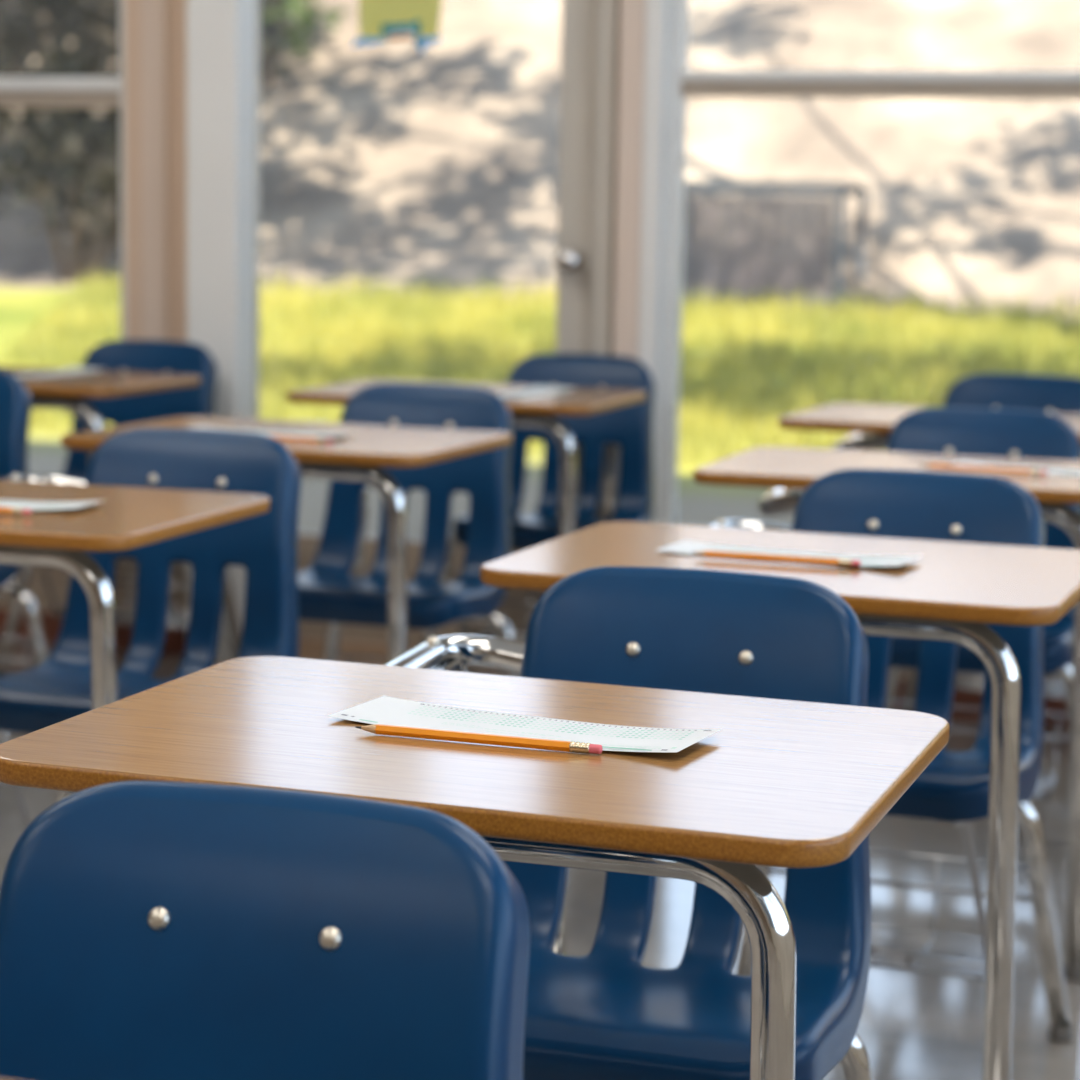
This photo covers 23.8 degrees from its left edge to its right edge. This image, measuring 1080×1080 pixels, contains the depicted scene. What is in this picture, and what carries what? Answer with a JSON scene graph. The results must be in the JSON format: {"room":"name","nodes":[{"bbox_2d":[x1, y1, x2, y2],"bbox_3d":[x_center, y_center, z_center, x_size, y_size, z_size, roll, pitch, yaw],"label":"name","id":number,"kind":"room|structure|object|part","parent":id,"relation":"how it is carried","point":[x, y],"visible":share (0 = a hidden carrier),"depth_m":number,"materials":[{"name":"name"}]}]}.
{"room":"classroom","nodes":[
{"label":"classroom","id":0,"kind":"room"},
{"bbox_2d":[0,558,1062,681],"bbox_3d":[0.294,-1.033,5.529,5.900,2.750,0.141,4,8,18],"label":"wall","id":1,"kind":"structure","parent":0,"point":[59,579],"depth_m":6.06,"materials":[{"name":"beige paint"}]},
{"bbox_2d":[0,0,125,339],"bbox_3d":[-1.721,-1.133,6.185,1.656,2.100,0.110,4,8,18],"label":"window","id":2,"kind":"structure","parent":1,"relation":"in","point":[15,92],"depth_m":5.94,"materials":[{"name":"metal"}]},
{"bbox_3d":[-1.440,-1.047,6.093,1.016,0.039,0.045,4,8,18],"label":"transom rail","id":3,"kind":"part","parent":2,"relation":"part of","materials":[{"name":"grey metal"}]},
{"bbox_2d":[0,609,186,654],"bbox_3d":[-1.666,0.179,6.285,1.855,0.075,0.014,4,8,18],"label":"baseboard","id":4,"kind":"structure","parent":1,"relation":"attached to","point":[175,639],"depth_m":6.06,"materials":[{"name":"brown wood"}]},
{"bbox_2d":[125,0,141,339],"bbox_3d":[-0.913,-1.083,5.926,0.044,2.100,0.112,4,8,18],"label":"trim","id":5,"kind":"structure","parent":1,"relation":"attached to","point":[132,7],"depth_m":5.90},
{"bbox_2d":[141,0,168,340],"bbox_3d":[-0.862,-1.080,5.905,0.064,2.100,0.120,4,8,18],"label":"trim","id":6,"kind":"structure","parent":1,"relation":"attached to","point":[154,13],"depth_m":5.88,"materials":[{"name":"beige wood"}]},
{"bbox_2d":[168,0,186,341],"bbox_3d":[-0.787,-1.076,5.885,0.089,2.100,0.112,4,8,18],"label":"trim","id":7,"kind":"structure","parent":1,"relation":"attached to","point":[176,8],"depth_m":5.87,"materials":[{"name":"beige wood"}]},
{"bbox_2d":[186,0,254,663],"bbox_3d":[-0.719,-0.909,5.782,0.125,2.400,0.098,4,8,18],"label":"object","id":8,"kind":"structure","parent":1,"relation":"attached to","point":[220,34],"depth_m":5.76,"materials":[{"name":"white paint"}]},
{"bbox_2d":[299,638,507,675],"bbox_3d":[-0.279,0.273,5.829,0.820,0.060,0.017,4,8,18],"label":"door frame","id":9,"kind":"structure","parent":1,"relation":"attached to","point":[308,648],"depth_m":5.87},
{"bbox_2d":[254,0,597,646],"bbox_3d":[-0.321,-0.870,5.696,0.928,2.360,0.110,4,8,18],"label":"door","id":10,"kind":"structure","parent":1,"relation":"in","point":[579,29],"depth_m":5.60,"materials":[{"name":"beige metal"}]},
{"bbox_3d":[-0.297,-0.972,5.709,0.733,1.960,0.005,4,8,18],"label":"glass pane","id":11,"kind":"part","parent":10,"relation":"part of","materials":[{"name":"white"}]},
{"bbox_2d":[351,0,441,53],"bbox_3d":[-0.310,-1.218,5.675,0.230,0.284,0.002,4,8,18],"label":"craft","id":12,"kind":"object","parent":10,"relation":"attached to","point":[377,18],"visible":1,"depth_m":5.68,"materials":[{"name":"yellow paper"}]},
{"bbox_3d":[-0.318,0.147,5.859,0.733,0.300,0.051,4,8,18],"label":"rail","id":13,"kind":"part","parent":10,"relation":"part of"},
{"bbox_3d":[0.064,-0.608,5.575,0.052,0.052,0.065,4,8,18],"label":"knob","id":14,"kind":"part","parent":10,"relation":"part of","materials":[{"name":"silver metal"}]},
{"bbox_2d":[591,0,619,519],"bbox_3d":[0.160,-0.866,5.580,0.043,2.400,0.130,4,8,18],"label":"trim","id":15,"kind":"structure","parent":1,"relation":"attached to","point":[608,10],"depth_m":5.53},
{"bbox_2d":[613,0,646,485],"bbox_3d":[0.217,-0.862,5.561,0.054,2.400,0.170,4,8,18],"label":"window frame","id":16,"kind":"structure","parent":1,"relation":"attached to","point":[632,43],"depth_m":5.49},
{"bbox_2d":[638,0,669,522],"bbox_3d":[0.264,-0.860,5.551,0.040,2.400,0.160,4,8,18],"label":"trim","id":17,"kind":"structure","parent":1,"relation":"attached to","point":[657,11],"depth_m":5.50,"materials":[{"name":"white paint"}]},
{"bbox_2d":[658,0,1079,523],"bbox_3d":[1.685,-0.929,5.054,2.955,2.080,0.110,4,8,18],"label":"window","id":18,"kind":"structure","parent":1,"relation":"in","point":[683,83],"depth_m":5.47,"materials":[{"name":"metal"}]},
{"bbox_3d":[1.211,-0.912,5.209,1.907,0.032,0.045,4,8,18],"label":"transom rail","id":19,"kind":"part","parent":18,"relation":"part of","materials":[{"name":"grey metal"}]},
{"bbox_2d":[894,678,1069,726],"bbox_3d":[1.646,0.388,5.186,2.955,0.075,0.015,4,8,18],"label":"baseboard","id":20,"kind":"structure","parent":1,"relation":"attached to","point":[961,697],"depth_m":5.42,"materials":[{"name":"brown wood"}]},
{"bbox_2d":[0,640,1079,1079],"bbox_3d":[-1.085,0.911,1.740,6.140,0.120,8.660,4,8,18],"label":"floor","id":21,"kind":"structure","parent":0,"point":[912,1026],"depth_m":3.88,"materials":[{"name":"tile"}]},
{"bbox_2d":[0,370,48,670],"bbox_3d":[-1.236,0.089,4.537,0.610,0.744,0.837,4,8,18],"label":"student desk","id":22,"kind":"object","parent":21,"relation":"on","point":[15,398],"visible":0.58,"depth_m":4.77,"materials":[{"name":"blue plastic"}]},
{"bbox_2d":[0,637,46,670],"bbox_3d":[-1.146,0.248,4.839,0.400,0.117,0.192,4,8,18],"label":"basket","id":23,"kind":"object","parent":22,"relation":"on","point":[39,644],"depth_m":4.85,"materials":[{"name":"silver metal"}]},
{"bbox_3d":[-1.012,0.242,4.871,0.238,0.339,0.054,2,8,6],"label":"leg","id":24,"kind":"part","parent":22,"relation":"part of","materials":[{"name":"silver metal"}]},
{"bbox_2d":[0,340,241,675],"bbox_3d":[-1.002,-0.034,5.461,0.610,0.744,0.837,4,8,18],"label":"student desk","id":25,"kind":"object","parent":21,"relation":"on","point":[142,381],"visible":0.48,"depth_m":5.70,"materials":[{"name":"blue plastic"}]},
{"bbox_3d":[-1.048,0.119,5.626,0.295,0.377,0.092,1,8,-2],"label":"leg","id":26,"kind":"part","parent":25,"relation":"part of","materials":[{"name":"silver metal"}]},
{"bbox_3d":[-1.097,0.062,5.661,0.013,0.259,0.185,3,8,13],"label":"basket rod","id":27,"kind":"part","parent":25,"relation":"part of","materials":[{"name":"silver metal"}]},
{"bbox_2d":[13,367,105,376],"bbox_3d":[-1.018,-0.344,5.287,0.093,0.006,0.279,5,9,30],"label":"sheet","id":28,"kind":"object","parent":25,"relation":"on","point":[72,370],"visible":0.91,"depth_m":5.34,"materials":[{"name":"white paper"}]},
{"bbox_3d":[-0.821,0.079,5.571,0.013,0.259,0.185,4,8,23],"label":"basket rod","id":29,"kind":"part","parent":25,"relation":"part of","materials":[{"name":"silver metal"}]},
{"bbox_3d":[-0.780,0.119,5.796,0.238,0.339,0.054,2,8,6],"label":"leg","id":30,"kind":"part","parent":25,"relation":"part of","materials":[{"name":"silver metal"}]},
{"bbox_2d":[0,427,300,829],"bbox_3d":[-0.643,0.254,3.409,0.610,0.744,0.837,3,8,17],"label":"student desk","id":31,"kind":"object","parent":21,"relation":"on","point":[210,500],"visible":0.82,"depth_m":3.62,"materials":[{"name":"blue plastic"}]},
{"bbox_3d":[-0.691,0.407,3.574,0.295,0.377,0.092,1,8,-3],"label":"leg","id":32,"kind":"part","parent":31,"relation":"part of","materials":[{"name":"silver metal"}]},
{"bbox_3d":[-0.740,0.350,3.607,0.013,0.259,0.185,3,8,13],"label":"basket rod","id":33,"kind":"part","parent":31,"relation":"part of","materials":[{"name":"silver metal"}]},
{"bbox_2d":[0,507,30,514],"bbox_3d":[-0.692,-0.039,3.074,0.188,0.008,0.008,4,8,20],"label":"pencil","id":34,"kind":"object","parent":31,"relation":"on","point":[21,511],"visible":1,"depth_m":3.04,"materials":[{"name":"orange paint"}]},
{"bbox_2d":[0,499,105,509],"bbox_3d":[-0.681,-0.048,3.157,0.279,0.007,0.093,3,8,14],"label":"sheet","id":35,"kind":"object","parent":31,"relation":"on","point":[32,505],"visible":0.96,"depth_m":3.15,"materials":[{"name":"white paper"}]},
{"bbox_3d":[-0.646,0.393,3.816,0.238,0.339,0.054,5,9,29],"label":"leg","id":36,"kind":"part","parent":31,"relation":"part of","materials":[{"name":"silver metal"}]},
{"bbox_2d":[0,780,529,1079],"bbox_3d":[-0.290,0.562,1.201,0.610,0.744,0.837,4,8,18],"label":"chair","id":37,"kind":"object","parent":21,"relation":"on","point":[150,930],"visible":1,"depth_m":1.48,"materials":[{"name":"blue plastic"}]},
{"bbox_2d":[61,383,519,676],"bbox_3d":[-0.340,0.132,4.333,0.610,0.744,0.837,4,8,19],"label":"student desk","id":38,"kind":"object","parent":21,"relation":"on","point":[441,441],"visible":0.77,"depth_m":4.53,"materials":[{"name":"blue plastic"}]},
{"bbox_2d":[189,426,353,436],"bbox_3d":[-0.438,-0.173,4.103,0.279,0.007,0.093,4,8,19],"label":"sheet","id":39,"kind":"object","parent":38,"relation":"on","point":[296,434],"visible":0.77,"depth_m":4.11,"materials":[{"name":"white paper"}]},
{"bbox_2d":[268,435,331,442],"bbox_3d":[-0.405,-0.159,3.995,0.188,0.008,0.008,5,9,25],"label":"pencil","id":40,"kind":"object","parent":38,"relation":"on","point":[286,438],"visible":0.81,"depth_m":3.97,"materials":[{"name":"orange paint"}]},
{"bbox_3d":[-0.330,0.272,4.740,0.238,0.339,0.054,6,9,31],"label":"leg","id":41,"kind":"part","parent":38,"relation":"part of","materials":[{"name":"silver metal"}]},
{"bbox_2d":[338,654,506,674],"bbox_3d":[-0.245,0.292,4.633,0.400,0.117,0.192,4,8,19],"label":"basket","id":42,"kind":"object","parent":38,"relation":"on","point":[349,657],"depth_m":4.74,"materials":[{"name":"silver metal"}]},
{"bbox_3d":[-0.156,0.246,4.439,0.013,0.259,0.185,5,9,24],"label":"basket rod","id":43,"kind":"part","parent":38,"relation":"part of","materials":[{"name":"silver metal"}]},
{"bbox_3d":[-0.110,0.286,4.663,0.238,0.339,0.054,2,8,7],"label":"leg","id":44,"kind":"part","parent":38,"relation":"part of","materials":[{"name":"silver metal"}]},
{"bbox_2d":[287,353,654,670],"bbox_3d":[-0.085,0.010,5.255,0.610,0.744,0.837,3,8,17],"label":"student desk","id":45,"kind":"object","parent":21,"relation":"on","point":[610,406],"visible":0.57,"depth_m":5.46,"materials":[{"name":"blue plastic"}]},
{"bbox_3d":[-0.132,0.164,5.419,0.295,0.377,0.092,1,8,-3],"label":"leg","id":46,"kind":"part","parent":45,"relation":"part of","materials":[{"name":"silver metal"}]},
{"bbox_3d":[-0.181,0.107,5.453,0.013,0.259,0.185,3,8,13],"label":"basket rod","id":47,"kind":"part","parent":45,"relation":"part of","materials":[{"name":"silver metal"}]},
{"bbox_3d":[-0.088,0.149,5.662,0.238,0.339,0.054,5,9,29],"label":"leg","id":48,"kind":"part","parent":45,"relation":"part of","materials":[{"name":"silver metal"}]},
{"bbox_2d":[458,590,536,642],"bbox_3d":[0.001,0.169,5.558,0.400,0.117,0.192,3,8,17],"label":"basket","id":49,"kind":"object","parent":45,"relation":"on","point":[464,627],"depth_m":5.65,"materials":[{"name":"silver metal"}]},
{"bbox_2d":[497,386,574,397],"bbox_3d":[-0.030,-0.287,4.986,0.093,0.006,0.279,5,8,25],"label":"sheet","id":50,"kind":"object","parent":45,"relation":"on","point":[533,391],"visible":0.87,"depth_m":5.03,"materials":[{"name":"white paper"}]},
{"bbox_2d":[0,566,949,1079],"bbox_3d":[0.019,0.443,2.107,0.610,0.745,0.837,4,8,18],"label":"student desk","id":51,"kind":"object","parent":21,"relation":"on","point":[798,774],"visible":0.82,"depth_m":2.01,"materials":[{"name":"brown wood"}]},
{"bbox_2d":[355,724,602,753],"bbox_3d":[-0.045,0.142,1.845,0.188,0.008,0.008,4,8,17],"label":"pencil","id":52,"kind":"object","parent":51,"relation":"on","point":[458,736],"visible":1,"depth_m":1.84,"materials":[{"name":"orange paint"}]},
{"bbox_2d":[328,696,721,752],"bbox_3d":[-0.013,0.137,1.900,0.279,0.007,0.093,5,8,24],"label":"sheet","id":53,"kind":"object","parent":51,"relation":"on","point":[385,710],"visible":0.95,"depth_m":1.91,"materials":[{"name":"white paper"}]},
{"bbox_3d":[0.242,0.596,2.442,0.238,0.339,0.054,2,8,6],"label":"leg","id":54,"kind":"part","parent":51,"relation":"part of","materials":[{"name":"silver metal"}]},
{"bbox_2d":[480,468,1079,1079],"bbox_3d":[0.351,0.324,3.028,0.610,0.742,0.845,4,8,20],"label":"student desk","id":55,"kind":"object","parent":21,"relation":"on","point":[985,581],"visible":0.52,"depth_m":2.98,"materials":[{"name":"brown wood"}]},
{"bbox_3d":[0.362,0.463,3.431,0.238,0.339,0.054,6,9,32],"label":"leg","id":56,"kind":"part","parent":55,"relation":"part of","materials":[{"name":"silver metal"}]},
{"bbox_2d":[691,550,860,566],"bbox_3d":[0.253,0.019,2.768,0.188,0.008,0.008,4,8,18],"label":"pencil","id":57,"kind":"object","parent":55,"relation":"on","point":[715,554],"visible":1,"depth_m":2.76,"materials":[{"name":"orange paint"}]},
{"bbox_2d":[655,540,923,566],"bbox_3d":[0.273,0.015,2.820,0.279,0.007,0.093,5,8,24],"label":"sheet","id":58,"kind":"object","parent":55,"relation":"on","point":[686,546],"visible":0.76,"depth_m":2.84,"materials":[{"name":"white paper"}]},
{"bbox_2d":[771,849,1030,980],"bbox_3d":[0.446,0.483,3.324,0.400,0.117,0.192,4,8,20],"label":"basket","id":59,"kind":"object","parent":55,"relation":"on","point":[912,966],"depth_m":3.34,"materials":[{"name":"silver metal"}]},
{"bbox_3d":[0.534,0.438,3.128,0.013,0.259,0.185,5,9,25],"label":"basket rod","id":60,"kind":"part","parent":55,"relation":"part of","materials":[{"name":"silver metal"}]},
{"bbox_3d":[0.581,0.478,3.352,0.238,0.339,0.054,2,8,8],"label":"leg","id":61,"kind":"part","parent":55,"relation":"part of","materials":[{"name":"silver metal"}]},
{"bbox_2d":[693,407,1079,980],"bbox_3d":[0.620,0.195,3.999,0.610,0.744,0.837,3,8,17],"label":"student desk","id":62,"kind":"object","parent":21,"relation":"on","point":[931,435],"visible":0.44,"depth_m":3.97,"materials":[{"name":"brown wood"}]},
{"bbox_2d":[886,700,1070,799],"bbox_3d":[0.705,0.354,4.303,0.400,0.117,0.192,3,8,17],"label":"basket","id":63,"kind":"object","parent":62,"relation":"on","point":[1043,783],"depth_m":4.34,"materials":[{"name":"silver metal"}]},
{"bbox_2d":[919,464,1046,474],"bbox_3d":[0.639,-0.103,3.707,0.188,0.008,0.008,4,8,21],"label":"pencil","id":64,"kind":"object","parent":62,"relation":"on","point":[933,466],"visible":1,"depth_m":3.70,"materials":[{"name":"orange paint"}]},
{"bbox_2d":[949,461,1079,475],"bbox_3d":[0.740,-0.104,3.753,0.279,0.008,0.093,5,8,23],"label":"sheet","id":65,"kind":"object","parent":62,"relation":"on","point":[1055,471],"visible":0.71,"depth_m":3.79,"materials":[{"name":"white paper"}]},
{"bbox_3d":[0.801,0.308,4.112,0.013,0.259,0.185,4,8,22],"label":"basket rod","id":66,"kind":"part","parent":62,"relation":"part of","materials":[{"name":"silver metal"}]},
{"bbox_3d":[0.838,0.347,4.338,0.238,0.339,0.054,2,8,5],"label":"leg","id":67,"kind":"part","parent":62,"relation":"part of","materials":[{"name":"silver metal"}]},
{"bbox_2d":[779,373,1079,710],"bbox_3d":[0.835,0.081,4.853,0.610,0.744,0.837,4,8,20],"label":"student desk","id":68,"kind":"object","parent":21,"relation":"on","point":[869,426],"visible":0.23,"depth_m":5.10,"materials":[{"name":"blue plastic"}]},
{"bbox_3d":[0.793,0.235,5.019,0.295,0.377,0.092,1,8,0],"label":"leg","id":69,"kind":"part","parent":68,"relation":"part of","materials":[{"name":"silver metal"}]},
{"bbox_3d":[0.847,0.221,5.260,0.238,0.339,0.054,6,9,32],"label":"leg","id":70,"kind":"part","parent":68,"relation":"part of","materials":[{"name":"silver metal"}]},
{"bbox_2d":[954,672,1065,697],"bbox_3d":[0.931,0.241,5.153,0.400,0.117,0.192,4,8,20],"label":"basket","id":71,"kind":"object","parent":68,"relation":"on","point":[962,681],"depth_m":5.12,"materials":[{"name":"silver metal"}]},
{"label":"outside","id":72,"kind":"structure","parent":0,"visible":0},
{"bbox_2d":[0,0,1079,538],"bbox_3d":[6.216,-3.318,20.873,44.001,3.412,33.001,4,8,18],"label":"ground","id":73,"kind":"structure","parent":72,"point":[391,159],"depth_m":14.51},
{"bbox_2d":[0,0,290,282],"bbox_3d":[-2.580,-2.930,14.087,2.544,3.140,1.809,4,8,18],"label":"tree","id":74,"kind":"object","parent":73,"relation":"on","point":[81,22],"visible":0.48,"depth_m":13.79,"materials":[{"name":"green plant"}]},
{"bbox_3d":[-2.495,-2.541,14.102,1.098,2.368,0.258,4,8,18],"label":"stem","id":75,"kind":"part","parent":74,"relation":"part of","materials":[{"name":"green plant"}]},
{"bbox_2d":[260,0,348,89],"bbox_3d":[-1.614,-3.431,15.720,0.986,1.387,0.880,4,8,18],"label":"shrub","id":76,"kind":"object","parent":73,"relation":"on","point":[302,12],"visible":0.49,"depth_m":15.73,"materials":[{"name":"green plant"}]},
{"bbox_3d":[-1.592,-3.265,15.723,0.208,1.057,0.058,4,8,18],"label":"stem","id":77,"kind":"part","parent":76,"relation":"part of","materials":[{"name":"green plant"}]},
{"bbox_2d":[0,266,1079,467],"bbox_3d":[1.645,-0.739,10.586,10.145,0.519,4.674,4,8,18],"label":"grass","id":78,"kind":"structure","parent":73,"relation":"on","point":[493,327],"depth_m":11.21,"materials":[{"name":"green plant"}]},
{"bbox_2d":[682,180,868,308],"bbox_3d":[1.188,-1.462,13.072,0.844,0.720,0.594,4,8,18],"label":"bench","id":79,"kind":"object","parent":73,"relation":"on","point":[693,219],"visible":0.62,"depth_m":12.80,"materials":[{"name":"metal"}]},
{"bbox_3d":[0.721,-1.442,12.940,0.044,0.700,0.044,4,8,18],"label":"post","id":80,"kind":"part","parent":79,"relation":"part of","materials":[{"name":"metal"}]},
{"bbox_3d":[1.095,-1.473,12.809,0.728,0.490,0.012,4,8,18],"label":"slat panel","id":81,"kind":"part","parent":79,"relation":"part of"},
{"bbox_3d":[1.194,-1.808,13.024,0.800,0.020,0.590,4,8,18],"label":"lid","id":82,"kind":"part","parent":79,"relation":"part of","materials":[{"name":"metal"}]},
{"bbox_3d":[1.479,-1.394,12.689,0.044,0.700,0.044,4,8,18],"label":"post","id":83,"kind":"part","parent":79,"relation":"part of","materials":[{"name":"metal"}]},
{"bbox_3d":[1.655,-1.462,13.206,0.044,0.700,0.044,4,8,18],"label":"post","id":84,"kind":"part","parent":79,"relation":"part of","materials":[{"name":"metal"}]}
]}

